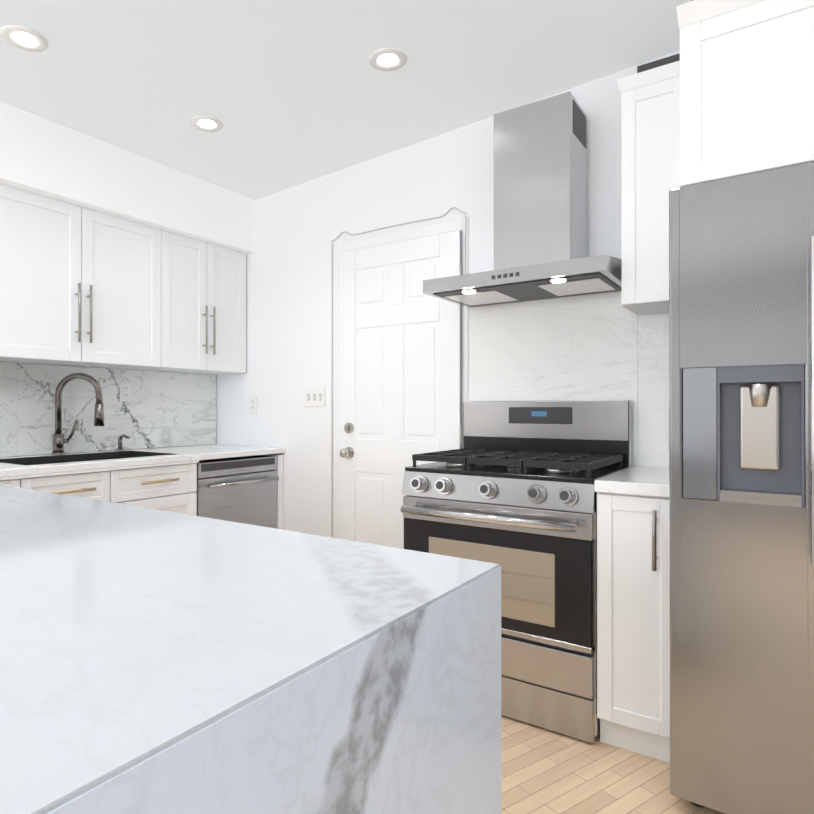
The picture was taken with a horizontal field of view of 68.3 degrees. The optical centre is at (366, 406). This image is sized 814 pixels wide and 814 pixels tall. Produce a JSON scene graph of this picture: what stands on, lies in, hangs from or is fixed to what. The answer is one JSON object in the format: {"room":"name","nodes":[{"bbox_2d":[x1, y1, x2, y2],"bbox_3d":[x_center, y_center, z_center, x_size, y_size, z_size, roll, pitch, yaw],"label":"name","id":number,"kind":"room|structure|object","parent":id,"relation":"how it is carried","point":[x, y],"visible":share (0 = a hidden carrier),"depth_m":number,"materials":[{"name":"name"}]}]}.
{"room":"kitchen","nodes":[
{"label":"kitchen","id":0,"kind":"room"},
{"bbox_2d":[0,0,691,199],"bbox_3d":[-0.913,-1.515,0.200,4.940,0.384,6.440,0,0,35],"label":"ceiling","id":1,"kind":"structure","parent":0,"point":[289,93],"depth_m":2.48,"materials":[{"name":"grey paint"}]},
{"bbox_2d":[0,25,47,51],"bbox_3d":[-1.260,-1.361,2.203,0.156,0.016,0.156,0,0,35],"label":"recessed light","id":2,"kind":"object","parent":1,"relation":"in","point":[24,38],"visible":1,"depth_m":2.20,"materials":[{"name":"white plastic"}]},
{"bbox_2d":[190,115,223,131],"bbox_3d":[-0.763,-1.359,2.863,0.156,0.016,0.156,0,0,35],"label":"recessed light","id":3,"kind":"object","parent":1,"relation":"in","point":[206,123],"visible":1,"depth_m":2.86,"materials":[{"name":"white plastic"}]},
{"bbox_2d":[369,48,406,70],"bbox_3d":[0.087,-1.407,2.415,0.156,0.016,0.156,0,0,35],"label":"recessed light","id":4,"kind":"object","parent":1,"relation":"in","point":[387,59],"visible":1,"depth_m":2.41,"materials":[{"name":"white plastic"}]},
{"bbox_2d":[215,50,679,537],"bbox_3d":[0.965,-0.219,2.738,4.820,2.760,0.120,0,0,35],"label":"wall","id":5,"kind":"structure","parent":0,"point":[299,228],"depth_m":3.53,"materials":[{"name":"white paint"}]},
{"bbox_2d":[249,396,256,413],"bbox_3d":[-0.732,-0.015,3.862,0.072,0.116,0.009,0,0,35],"label":"electrical outlet plate","id":6,"kind":"object","parent":5,"relation":"attached to","point":[252,404],"visible":1,"depth_m":3.86,"materials":[{"name":"white plastic"}]},
{"bbox_2d":[304,387,324,406],"bbox_3d":[-0.310,-0.059,3.558,0.164,0.116,0.015,0,0,35],"label":"switch plate","id":7,"kind":"object","parent":5,"relation":"attached to","point":[314,396],"visible":1,"depth_m":3.56,"materials":[{"name":"white plastic"}]},
{"bbox_2d":[332,207,468,538],"bbox_3d":[0.159,0.106,3.229,0.860,2.112,0.009,0,0,35],"label":"door frame","id":8,"kind":"structure","parent":5,"relation":"attached to","point":[415,232],"depth_m":3.36,"materials":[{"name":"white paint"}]},
{"bbox_2d":[339,230,462,548],"bbox_3d":[0.146,0.136,3.177,0.766,2.036,0.106,0,0,35],"label":"door","id":9,"kind":"structure","parent":5,"relation":"in","point":[400,368],"depth_m":3.21,"materials":[{"name":"white paint"}]},
{"bbox_2d":[423,91,620,306],"bbox_3d":[0.686,-0.886,2.568,0.760,0.798,0.451,0,0,35],"label":"range hood","id":10,"kind":"object","parent":5,"relation":"attached to","point":[540,199],"visible":1,"depth_m":2.51,"materials":[{"name":"silver metal"}]},
{"bbox_2d":[469,291,668,467],"bbox_3d":[0.927,0.291,2.681,1.018,1.740,0.010,0,0,35],"label":"backsplash","id":11,"kind":"structure","parent":5,"relation":"attached to","point":[604,346],"depth_m":2.66,"materials":[{"name":"stone"}]},
{"bbox_2d":[616,53,679,315],"bbox_3d":[1.139,-0.909,2.321,0.244,1.047,0.334,0,0,35],"label":"upper cabinet","id":12,"kind":"object","parent":5,"relation":"attached to","point":[650,135],"visible":0.62,"depth_m":2.21,"materials":[{"name":"white wood"}]},
{"bbox_2d":[676,0,813,186],"bbox_3d":[1.542,-1.053,1.856,0.949,0.820,0.647,0,0,35],"label":"upper cabinet","id":13,"kind":"object","parent":5,"relation":"attached to","point":[746,86],"visible":0.75,"depth_m":1.79,"materials":[{"name":"white wood"}]},
{"bbox_2d":[501,715,724,813],"bbox_3d":[-0.913,1.203,0.191,4.940,0.100,6.440,0,0,35],"label":"floor","id":14,"kind":"structure","parent":0,"point":[544,771],"depth_m":1.86,"materials":[{"name":"brown wood"}]},
{"bbox_2d":[0,477,39,490],"bbox_3d":[-1.952,0.725,2.232,0.637,0.868,1.090,0,0,35],"label":"base cabinet","id":15,"kind":"object","parent":14,"relation":"on","point":[33,483],"depth_m":2.46,"materials":[{"name":"white wood"}]},
{"bbox_2d":[0,444,284,479],"bbox_3d":[-1.514,0.271,2.836,0.656,0.043,2.580,0,0,35],"label":"countertop","id":16,"kind":"structure","parent":15,"relation":"on","point":[189,454],"depth_m":2.96,"materials":[{"name":"stone"}]},
{"bbox_2d":[51,373,103,454],"bbox_3d":[-1.514,0.035,3.139,0.224,0.431,0.187,0,0,35],"label":"faucet","id":17,"kind":"object","parent":16,"relation":"on","point":[59,441],"visible":1,"depth_m":3.13,"materials":[{"name":"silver metal"}]},
{"bbox_2d":[0,451,173,465],"bbox_3d":[-1.398,0.386,2.986,0.459,0.274,0.804,0,0,35],"label":"sink basin","id":18,"kind":"object","parent":16,"relation":"in","point":[26,461],"visible":0.21,"depth_m":3.15,"materials":[{"name":"grey metal"}]},
{"bbox_2d":[116,434,129,450],"bbox_3d":[-1.385,0.203,3.406,0.104,0.096,0.044,0,0,35],"label":"soap dispenser","id":19,"kind":"object","parent":16,"relation":"on","point":[120,448],"visible":1,"depth_m":3.41,"materials":[{"name":"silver metal"}]},
{"bbox_2d":[87,494,196,515],"bbox_3d":[-1.317,0.847,3.126,0.637,0.630,0.556,0,0,35],"label":"base cabinet","id":20,"kind":"object","parent":14,"relation":"on","point":[190,508],"depth_m":2.96,"materials":[{"name":"white wood"}]},
{"bbox_2d":[196,455,278,528],"bbox_3d":[-0.949,0.733,3.579,0.673,0.862,0.598,0,0,35],"label":"dishwasher","id":21,"kind":"object","parent":14,"relation":"on","point":[239,489],"visible":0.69,"depth_m":3.42,"materials":[{"name":"grey metal"}]},
{"bbox_2d":[192,625,471,813],"bbox_3d":[-0.854,0.712,0.992,1.790,0.886,0.872,0,0,35],"label":"kitchen island","id":22,"kind":"object","parent":14,"relation":"on","point":[406,748],"depth_m":0.60,"materials":[{"name":"stone"}]},
{"bbox_2d":[0,485,500,813],"bbox_3d":[-0.928,0.243,0.881,1.881,0.052,1.202,0,0,35],"label":"island countertop","id":23,"kind":"structure","parent":22,"relation":"on","point":[153,661],"depth_m":0.57,"materials":[{"name":"white stone"}]},
{"bbox_2d":[400,400,631,742],"bbox_3d":[0.615,0.565,2.464,0.760,1.190,0.700,0,0,35],"label":"range","id":24,"kind":"object","parent":14,"relation":"on","point":[508,488],"visible":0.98,"depth_m":2.19,"materials":[{"name":"silver metal"}]},
{"bbox_2d":[597,492,669,762],"bbox_3d":[1.047,0.725,2.187,0.253,0.868,0.650,0,0,35],"label":"base cabinet","id":25,"kind":"object","parent":14,"relation":"on","point":[633,623],"visible":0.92,"depth_m":1.97,"materials":[{"name":"white wood"}]},
{"bbox_2d":[594,466,668,497],"bbox_3d":[1.053,0.267,2.197,0.253,0.040,0.629,0,0,35],"label":"countertop","id":26,"kind":"structure","parent":25,"relation":"on","point":[644,481],"depth_m":2.00,"materials":[{"name":"stone"}]},
{"bbox_2d":[669,162,813,813],"bbox_3d":[1.454,0.267,1.752,0.910,1.781,0.879,0,0,35],"label":"refrigerator","id":27,"kind":"object","parent":14,"relation":"on","point":[741,384],"visible":1,"depth_m":1.61,"materials":[{"name":"grey metal"}]},
{"bbox_3d":[-2.878,-0.223,1.591,0.120,2.760,6.440,0,0,35],"label":"wall","id":28,"kind":"structure","parent":0,"visible":0},
{"bbox_2d":[0,184,175,371],"bbox_3d":[-1.549,-0.613,3.083,0.316,0.776,1.040,0,0,35],"label":"upper cabinet","id":29,"kind":"object","parent":28,"relation":"attached to","point":[82,286],"depth_m":3.00,"materials":[{"name":"white wood"}]},
{"bbox_2d":[0,362,215,456],"bbox_3d":[-1.774,0.012,3.021,0.020,0.473,2.580,0,0,35],"label":"backsplash","id":30,"kind":"structure","parent":28,"relation":"attached to","point":[166,409],"depth_m":3.41,"materials":[{"name":"stone"}]},
{"bbox_2d":[120,382,130,401],"bbox_3d":[-1.412,-0.089,3.506,0.009,0.115,0.072,0,0,35],"label":"electrical outlet plate","id":31,"kind":"object","parent":30,"relation":"attached to","point":[125,391],"visible":1,"depth_m":3.50,"materials":[{"name":"white plastic"}]},
{"bbox_2d":[0,101,254,253],"bbox_3d":[-1.630,-1.173,2.915,0.385,0.340,2.600,0,0,35],"label":"soffit","id":32,"kind":"structure","parent":28,"relation":"attached to","point":[45,157],"depth_m":3.07,"materials":[{"name":"white paint"}]},
{"bbox_2d":[176,234,245,373],"bbox_3d":[-1.111,-0.611,3.699,0.316,0.776,0.711,0,0,35],"label":"upper cabinet","id":33,"kind":"object","parent":28,"relation":"attached to","point":[211,278],"depth_m":3.64,"materials":[{"name":"white wood"}]}
]}

